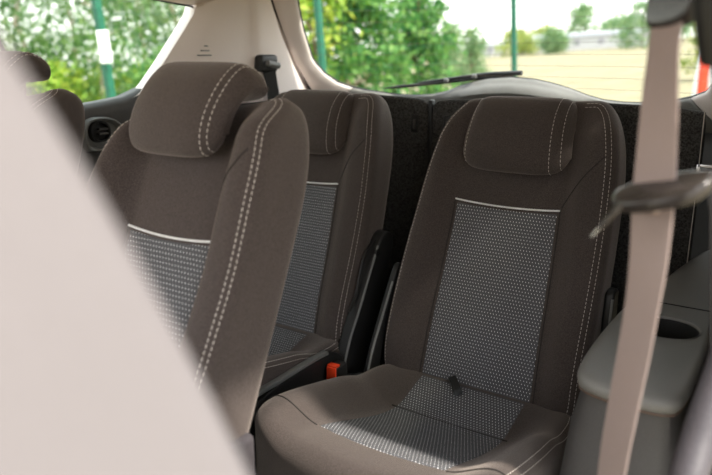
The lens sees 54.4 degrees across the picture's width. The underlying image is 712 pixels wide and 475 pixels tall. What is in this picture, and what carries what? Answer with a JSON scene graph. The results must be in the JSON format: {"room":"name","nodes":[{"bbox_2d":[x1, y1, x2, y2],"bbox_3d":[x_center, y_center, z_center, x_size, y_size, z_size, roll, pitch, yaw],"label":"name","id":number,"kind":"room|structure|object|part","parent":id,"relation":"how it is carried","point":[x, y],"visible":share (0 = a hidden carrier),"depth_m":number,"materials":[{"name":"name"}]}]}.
{"room":"vehicle interior","nodes":[
{"label":"vehicle interior","id":0,"kind":"room"},
{"bbox_2d":[80,88,256,177],"bbox_3d":[-0.836,0.099,1.781,0.141,0.924,2.089,11,18,36],"label":"wall","id":1,"kind":"structure","parent":0,"point":[103,117],"depth_m":1.82,"materials":[{"name":"grey plastic"}]},
{"bbox_2d":[154,0,192,7],"bbox_3d":[-0.824,-0.412,1.565,0.062,0.314,1.172,11,18,36],"label":"window","id":2,"kind":"structure","parent":1,"relation":"in","point":[186,5],"depth_m":1.92,"materials":[{"name":"clear glass"}]},
{"bbox_2d":[134,0,305,102],"bbox_3d":[-0.374,-0.476,2.171,0.193,0.620,0.886,12,19,38],"label":"trim","id":3,"kind":"structure","parent":1,"relation":"attached to","point":[235,31],"depth_m":2.04,"materials":[{"name":"beige plastic"}]},
{"bbox_2d":[254,55,280,99],"bbox_3d":[-0.269,-0.378,2.222,0.056,0.405,0.112,10,18,33],"label":"belt","id":4,"kind":"object","parent":1,"relation":"attached to","point":[268,64],"visible":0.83,"depth_m":2.17,"materials":[{"name":"black plastic"}]},
{"bbox_2d":[163,0,213,6],"bbox_3d":[-0.199,-0.488,1.138,1.558,0.103,2.048,10,18,33],"label":"ceiling","id":5,"kind":"structure","parent":0,"point":[197,3],"depth_m":1.94,"materials":[{"name":"beige fabric"}]},
{"bbox_2d":[271,0,711,259],"bbox_3d":[0.406,-0.190,2.143,1.412,1.280,0.600,10,18,33],"label":"door","id":6,"kind":"structure","parent":5,"relation":"attached to","point":[288,14],"depth_m":2.19,"materials":[{"name":"grey plastic"}]},
{"bbox_2d":[384,70,522,88],"bbox_3d":[0.317,-0.525,2.311,0.486,0.068,0.035,8,17,28],"label":"rear wiper","id":7,"kind":"object","parent":6,"relation":"attached to","point":[484,75],"visible":1,"depth_m":2.29,"materials":[{"name":"black plastic"}]},
{"bbox_3d":[0.304,-0.521,2.320,0.456,0.056,0.031,8,17,27],"label":"wiper blade","id":8,"kind":"part","parent":7,"relation":"part of","materials":[{"name":"black rubber"}]},
{"bbox_3d":[0.372,-0.527,2.282,0.361,0.050,0.022,9,17,31],"label":"wiper arm","id":9,"kind":"part","parent":7,"relation":"part of","materials":[{"name":"black plastic"}]},
{"bbox_2d":[307,0,693,92],"bbox_3d":[0.397,-0.583,2.026,1.244,0.370,0.404,10,18,33],"label":"window","id":10,"kind":"structure","parent":6,"relation":"attached to","point":[614,0],"depth_m":2.10,"materials":[{"name":"clear glass"}]},
{"bbox_3d":[0.487,-0.438,2.203,1.283,0.140,0.195,10,18,33],"label":"trim","id":11,"kind":"part","parent":6,"relation":"part of","materials":[{"name":"black plastic"}]},
{"bbox_3d":[0.504,0.000,2.344,1.412,0.810,0.248,10,18,33],"label":"panel","id":12,"kind":"part","parent":6,"relation":"part of","materials":[{"name":"grey plastic"}]},
{"bbox_2d":[706,190,711,474],"bbox_3d":[0.747,0.210,1.349,0.129,0.912,1.057,9,17,30],"label":"wall","id":13,"kind":"structure","parent":0,"point":[709,195],"depth_m":0.86,"materials":[{"name":"grey plastic"}]},
{"bbox_2d":[668,0,711,474],"bbox_3d":[0.343,0.246,0.711,0.058,1.166,0.320,12,19,39],"label":"trim","id":14,"kind":"structure","parent":13,"relation":"attached to","point":[693,451],"depth_m":0.75,"materials":[{"name":"grey plastic"}]},
{"bbox_2d":[589,0,711,474],"bbox_3d":[0.284,0.254,0.733,0.101,1.097,0.089,10,18,33],"label":"belt","id":15,"kind":"object","parent":14,"relation":"attached to","point":[656,189],"visible":0.98,"depth_m":0.66,"materials":[{"name":"beige fabric"}]},
{"bbox_3d":[0.228,-0.005,0.660,0.009,0.018,0.018,3,15,12],"label":"latch blade","id":16,"kind":"part","parent":15,"relation":"part of","materials":[{"name":"metal"}]},
{"bbox_3d":[0.284,-0.043,0.650,0.045,0.049,0.098,-10,18,-34],"label":"latch handle","id":17,"kind":"part","parent":15,"relation":"part of","materials":[{"name":"brown plastic"}]},
{"bbox_2d":[696,164,711,169],"bbox_3d":[0.711,-0.196,1.339,0.064,0.464,0.121,10,18,33],"label":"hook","id":18,"kind":"object","parent":13,"relation":"attached to","point":[698,165],"visible":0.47,"depth_m":1.31,"materials":[{"name":"plastic"}]},
{"bbox_3d":[-0.207,0.670,1.486,1.660,0.050,2.370,10,18,33],"label":"floor","id":19,"kind":"structure","parent":0,"visible":0},
{"bbox_2d":[10,51,84,160],"bbox_3d":[-0.875,0.184,1.250,0.406,1.009,0.785,10,18,33],"label":"seat","id":20,"kind":"object","parent":19,"relation":"on","point":[66,108],"visible":0.19,"depth_m":1.32,"materials":[{"name":"brown fabric"}]},
{"bbox_3d":[-0.751,-0.019,1.394,0.386,0.548,0.320,10,18,33],"label":"backrest","id":21,"kind":"part","parent":20,"relation":"part of","materials":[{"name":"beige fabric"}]},
{"bbox_2d":[0,37,248,474],"bbox_3d":[-0.257,0.356,0.430,0.414,1.093,0.518,10,18,33],"label":"pillar","id":22,"kind":"structure","parent":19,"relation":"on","point":[97,377],"depth_m":0.22,"materials":[{"name":"beige plastic"}]},
{"bbox_2d":[90,62,308,474],"bbox_3d":[-0.413,0.272,0.950,0.406,0.991,0.785,10,18,33],"label":"seat","id":23,"kind":"object","parent":19,"relation":"on","point":[205,188],"visible":0.7,"depth_m":1.01,"materials":[{"name":"brown fabric"}]},
{"bbox_2d":[249,89,392,474],"bbox_3d":[-0.278,0.091,1.696,0.526,0.863,0.792,10,18,33],"label":"seat","id":24,"kind":"object","parent":19,"relation":"on","point":[332,295],"visible":0.42,"depth_m":1.74,"materials":[{"name":"brown fabric"}]},
{"bbox_3d":[-0.122,0.390,1.549,0.024,0.219,0.357,10,18,33],"label":"panel","id":25,"kind":"part","parent":24,"relation":"part of","materials":[{"name":"brown fabric"}]},
{"bbox_2d":[260,323,339,386],"bbox_3d":[-0.352,0.286,1.648,0.511,0.200,0.551,10,18,33],"label":"cushion","id":26,"kind":"object","parent":24,"relation":"on","point":[299,354],"depth_m":1.60,"materials":[{"name":"brown fabric"}]},
{"bbox_3d":[-0.145,-0.045,1.877,0.472,0.680,0.295,10,18,33],"label":"backrest","id":27,"kind":"part","parent":24,"relation":"part of","materials":[{"name":"brown fabric"}]},
{"bbox_2d":[327,360,346,378],"bbox_3d":[-0.036,0.439,1.631,0.028,0.325,0.074,10,18,33],"label":"seat belt buckle","id":28,"kind":"object","parent":19,"relation":"attached to","point":[338,368],"visible":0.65,"depth_m":1.57,"materials":[{"name":"plastic"}]},
{"bbox_2d":[255,96,625,474],"bbox_3d":[0.195,0.172,1.387,0.514,0.863,0.794,10,18,33],"label":"seat","id":29,"kind":"object","parent":19,"relation":"on","point":[500,291],"visible":0.95,"depth_m":1.47,"materials":[{"name":"brown fabric"}]},
{"bbox_2d":[255,364,570,474],"bbox_3d":[0.127,0.390,1.341,0.511,0.200,0.551,10,18,33],"label":"cushion","id":30,"kind":"object","parent":29,"relation":"on","point":[386,419],"depth_m":1.35,"materials":[{"name":"brown fabric"}]},
{"bbox_3d":[0.333,0.037,1.564,0.472,0.680,0.295,10,18,33],"label":"backrest","id":31,"kind":"part","parent":29,"relation":"part of","materials":[{"name":"brown fabric"}]},
{"bbox_3d":[0.529,0.171,1.446,0.020,0.135,0.054,10,18,33],"label":"recliner lever","id":32,"kind":"part","parent":29,"relation":"part of","materials":[{"name":"black plastic"}]},
{"bbox_2d":[360,95,705,372],"bbox_3d":[0.258,0.050,1.950,1.232,0.873,0.032,10,18,33],"label":"lining","id":33,"kind":"object","parent":19,"relation":"on","point":[418,124],"visible":0.15,"depth_m":1.86,"materials":[{"name":"grey carpet"}]},
{"bbox_3d":[-0.024,0.001,2.137,0.548,0.873,0.028,10,18,33],"label":"carpet panel","id":34,"kind":"part","parent":33,"relation":"part of","materials":[{"name":"black carpet"}]},
{"bbox_3d":[0.162,-0.314,1.907,0.024,0.050,0.004,10,18,33],"label":"latch plate","id":35,"kind":"part","parent":33,"relation":"part of","materials":[{"name":"black plastic"}]},
{"bbox_3d":[0.245,-0.300,1.853,0.024,0.050,0.004,10,18,33],"label":"latch plate","id":36,"kind":"part","parent":33,"relation":"part of","materials":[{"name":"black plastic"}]},
{"bbox_3d":[0.490,0.089,1.802,0.676,0.873,0.028,10,18,33],"label":"carpet panel","id":37,"kind":"part","parent":33,"relation":"part of","materials":[{"name":"black carpet"}]},
{"bbox_2d":[560,250,709,474],"bbox_3d":[0.578,0.375,1.326,0.246,0.570,0.797,10,18,33],"label":"armrest","id":38,"kind":"object","parent":19,"relation":"on","point":[681,344],"visible":0.74,"depth_m":1.07,"materials":[{"name":"grey plastic"}]},
{"bbox_3d":[0.565,0.381,1.337,0.213,0.552,0.797,10,18,33],"label":"casing","id":39,"kind":"part","parent":38,"relation":"part of","materials":[{"name":"grey plastic"}]},
{"label":"outside","id":40,"kind":"structure","parent":0,"visible":0},
{"bbox_2d":[59,36,697,101],"bbox_3d":[-0.602,1.326,0.839,520.000,0.001,520.000,6,18,34],"label":"ground","id":41,"kind":"structure","parent":40,"point":[536,63],"depth_m":33.64,"materials":[{"name":"yellow plant"}]},
{"bbox_2d":[0,0,51,47],"bbox_3d":[-11.272,-6.904,20.273,4.769,7.544,4.512,-7,16,-26],"label":"birch tree","id":42,"kind":"object","parent":41,"relation":"on","point":[9,5],"visible":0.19,"depth_m":20.40,"materials":[{"name":"green plant"}]},
{"bbox_2d":[0,0,106,93],"bbox_3d":[-9.057,-6.304,18.057,4.584,7.145,4.213,-1,15,-2],"label":"birch tree","id":43,"kind":"object","parent":41,"relation":"on","point":[10,38],"visible":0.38,"depth_m":18.02,"materials":[{"name":"green plant"}]},
{"bbox_2d":[0,0,119,102],"bbox_3d":[-10.237,-8.322,23.900,4.491,8.252,4.611,8,17,27],"label":"birch tree","id":44,"kind":"object","parent":41,"relation":"on","point":[52,17],"visible":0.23,"depth_m":24.39,"materials":[{"name":"green plant"}]},
{"bbox_2d":[32,57,104,101],"bbox_3d":[-7.408,-3.473,17.254,2.705,2.005,3.077,7,16,26],"label":"bush","id":45,"kind":"object","parent":41,"relation":"on","point":[62,82],"visible":0.28,"depth_m":16.90,"materials":[{"name":"green plant"}]},
{"bbox_2d":[19,0,161,101],"bbox_3d":[-6.582,-6.263,16.741,3.667,7.430,3.165,-8,17,-27],"label":"birch tree","id":46,"kind":"object","parent":41,"relation":"on","point":[87,36],"visible":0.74,"depth_m":16.95,"materials":[{"name":"green plant"}]},
{"bbox_2d":[69,67,128,102],"bbox_3d":[-7.108,-3.924,19.295,2.833,1.840,2.948,1,15,5],"label":"bush","id":47,"kind":"object","parent":41,"relation":"on","point":[97,68],"visible":0.06,"depth_m":19.04,"materials":[{"name":"green plant"}]},
{"bbox_2d":[59,0,181,79],"bbox_3d":[-7.504,-8.014,22.845,4.646,7.814,4.970,12,19,38],"label":"birch tree","id":48,"kind":"object","parent":41,"relation":"on","point":[90,12],"visible":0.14,"depth_m":22.54,"materials":[{"name":"green plant"}]},
{"bbox_2d":[113,56,146,93],"bbox_3d":[-5.747,-3.919,18.730,2.834,1.896,2.905,-12,19,-38],"label":"bush","id":49,"kind":"object","parent":41,"relation":"on","point":[123,76],"visible":0.02,"depth_m":18.36,"materials":[{"name":"green plant"}]},
{"bbox_2d":[94,0,184,61],"bbox_3d":[-5.364,-7.068,20.009,4.068,7.146,3.823,7,16,23],"label":"birch tree","id":50,"kind":"object","parent":41,"relation":"on","point":[172,7],"visible":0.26,"depth_m":20.11,"materials":[{"name":"green plant"}]},
{"bbox_2d":[117,44,163,86],"bbox_3d":[-4.438,-3.712,17.061,2.769,2.163,2.762,5,15,17],"label":"bush","id":51,"kind":"object","parent":41,"relation":"on","point":[140,70],"visible":0.11,"depth_m":16.64,"materials":[{"name":"green plant"}]},
{"bbox_2d":[299,0,369,81],"bbox_3d":[-0.790,-2.766,10.018,1.995,3.308,2.093,-7,16,-24],"label":"bush","id":52,"kind":"object","parent":41,"relation":"on","point":[309,25],"visible":0.14,"depth_m":9.84,"materials":[{"name":"green plant"}]},
{"bbox_2d":[303,0,424,93],"bbox_3d":[-0.221,-3.199,10.394,2.694,3.882,2.644,-3,15,-11],"label":"tree","id":53,"kind":"object","parent":41,"relation":"on","point":[382,19],"visible":0.37,"depth_m":10.23,"materials":[{"name":"green plant"}]},
{"bbox_2d":[91,0,695,100],"bbox_3d":[0.729,-1.755,7.537,27.112,3.850,0.481,-11,19,-37],"label":"wire fence","id":54,"kind":"object","parent":41,"relation":"on","point":[97,9],"visible":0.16,"depth_m":7.17,"materials":[{"name":"green metal"}]},
{"bbox_3d":[-1.968,-1.058,5.600,0.068,2.380,0.068,6,18,34],"label":"post","id":55,"kind":"part","parent":54,"relation":"part of","materials":[{"name":"green metal"}]},
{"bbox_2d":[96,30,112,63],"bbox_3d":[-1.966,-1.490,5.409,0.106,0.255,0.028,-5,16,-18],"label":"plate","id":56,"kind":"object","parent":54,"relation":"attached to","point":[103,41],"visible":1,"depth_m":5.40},
{"bbox_3d":[-1.144,-1.279,6.263,2.276,2.356,0.103,-12,19,-39],"label":"wire panel","id":57,"kind":"part","parent":54,"relation":"part of","materials":[{"name":"green paint"}]},
{"bbox_3d":[-0.320,-1.523,6.920,0.068,2.380,0.068,6,18,34],"label":"post","id":58,"kind":"part","parent":54,"relation":"part of","materials":[{"name":"green metal"}]},
{"bbox_3d":[0.830,-1.823,7.795,3.070,2.401,0.100,-12,19,-37],"label":"wire panel","id":59,"kind":"part","parent":54,"relation":"part of","materials":[{"name":"green paint"}]},
{"bbox_3d":[1.981,-2.147,8.665,0.068,2.380,0.068,6,18,34],"label":"post","id":60,"kind":"part","parent":54,"relation":"part of","materials":[{"name":"green metal"}]},
{"bbox_3d":[3.316,-2.448,9.491,3.323,2.427,0.088,-9,17,-32],"label":"wire panel","id":61,"kind":"part","parent":54,"relation":"part of","materials":[{"name":"green paint"}]},
{"bbox_3d":[5.606,-3.067,11.220,2.806,2.374,0.113,-14,20,-43],"label":"wire panel","id":62,"kind":"part","parent":54,"relation":"part of","materials":[{"name":"green paint"}]},
{"bbox_2d":[366,0,466,93],"bbox_3d":[1.116,-3.150,12.196,2.233,2.813,2.123,12,19,39],"label":"tree","id":63,"kind":"object","parent":41,"relation":"on","point":[429,16],"visible":0.54,"depth_m":11.76,"materials":[{"name":"green plant"}]},
{"bbox_2d":[434,18,474,84],"bbox_3d":[4.003,-7.700,28.664,2.057,2.739,1.854,6,16,22],"label":"tree","id":64,"kind":"object","parent":41,"relation":"on","point":[455,25],"visible":0.3,"depth_m":28.48,"materials":[{"name":"green plant"}]},
{"bbox_2d":[450,23,494,86],"bbox_3d":[3.906,-5.969,22.996,1.597,2.280,1.413,-10,18,-33],"label":"tree","id":65,"kind":"object","parent":41,"relation":"on","point":[473,48],"visible":0.7,"depth_m":22.71,"materials":[{"name":"green plant"}]},
{"bbox_2d":[477,41,505,56],"bbox_3d":[19.574,-27.452,101.023,4.400,2.000,5.400,-1,15,11],"label":"building","id":66,"kind":"structure","parent":41,"relation":"on","point":[490,49],"depth_m":98.69,"materials":[{"name":"white"}]},
{"bbox_2d":[493,25,541,56],"bbox_3d":[21.369,-26.097,91.986,6.899,4.131,7.019,6,18,34],"label":"tree","id":67,"kind":"object","parent":41,"relation":"on","point":[521,34],"visible":0.73,"depth_m":91.30,"materials":[{"name":"green plant"}]},
{"bbox_2d":[519,35,546,53],"bbox_3d":[24.751,-26.718,95.812,4.600,2.500,5.400,0,15,15],"label":"building","id":68,"kind":"structure","parent":41,"relation":"on","point":[541,50],"depth_m":93.62,"materials":[{"name":"white"}]},
{"bbox_2d":[527,21,565,37],"bbox_3d":[34.325,-36.554,126.023,10.277,5.476,10.504,6,18,34],"label":"tree","id":69,"kind":"object","parent":41,"relation":"on","point":[539,29],"visible":0.14,"depth_m":124.96,"materials":[{"name":"green plant"}]},
{"bbox_2d":[534,23,574,53],"bbox_3d":[23.754,-23.994,83.325,4.972,3.990,4.483,6,18,34],"label":"tree","id":70,"kind":"object","parent":41,"relation":"on","point":[553,47],"visible":0.91,"depth_m":82.82,"materials":[{"name":"green plant"}]},
{"bbox_2d":[562,0,611,49],"bbox_3d":[35.581,-33.783,109.707,9.570,8.142,9.248,6,18,34],"label":"tree","id":71,"kind":"object","parent":41,"relation":"on","point":[585,10],"visible":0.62,"depth_m":108.44,"materials":[{"name":"green plant"}]},
{"bbox_2d":[565,28,649,50],"bbox_3d":[37.509,-28.981,100.923,13.400,2.500,7.400,1,16,20],"label":"building","id":72,"kind":"structure","parent":41,"relation":"on","point":[602,41],"depth_m":98.76,"materials":[{"name":"white"}]},
{"bbox_2d":[590,10,638,30],"bbox_3d":[47.239,-37.387,123.759,11.819,6.321,11.851,6,18,34],"label":"tree","id":73,"kind":"object","parent":41,"relation":"on","point":[614,21],"visible":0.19,"depth_m":123.18,"materials":[{"name":"green plant"}]},
{"bbox_2d":[609,0,649,48],"bbox_3d":[32.467,-24.222,78.405,6.667,5.792,6.259,6,18,34],"label":"tree","id":74,"kind":"object","parent":41,"relation":"on","point":[623,34],"visible":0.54,"depth_m":78.32,"materials":[{"name":"green plant"}]},
{"bbox_2d":[681,23,694,41],"bbox_3d":[45.461,-30.653,96.990,10.813,7.062,10.751,6,18,34],"label":"tree","id":75,"kind":"object","parent":41,"relation":"on","point":[685,30],"visible":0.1,"depth_m":95.98,"materials":[{"name":"green plant"}]},
{"bbox_2d":[679,25,697,74],"bbox_3d":[10.829,-5.831,20.603,2.189,2.255,2.451,-9,17,-31],"label":"tree","id":76,"kind":"object","parent":41,"relation":"on","point":[684,64],"visible":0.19,"depth_m":21.19,"materials":[{"name":"green plant"}]},
{"bbox_2d":[692,61,711,95],"bbox_3d":[5.731,-1.607,7.075,4.142,1.833,1.688,7,16,25],"label":"car","id":77,"kind":"object","parent":41,"relation":"on","point":[702,82],"visible":0.31,"depth_m":7.19,"materials":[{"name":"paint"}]},
{"bbox_2d":[697,65,709,93],"bbox_3d":[3.708,-1.915,7.142,0.314,0.885,0.119,1,15,5],"label":"tail lamp","id":78,"kind":"object","parent":77,"relation":"attached to","point":[703,73],"depth_m":7.18,"materials":[{"name":"red plastic"}]}
]}

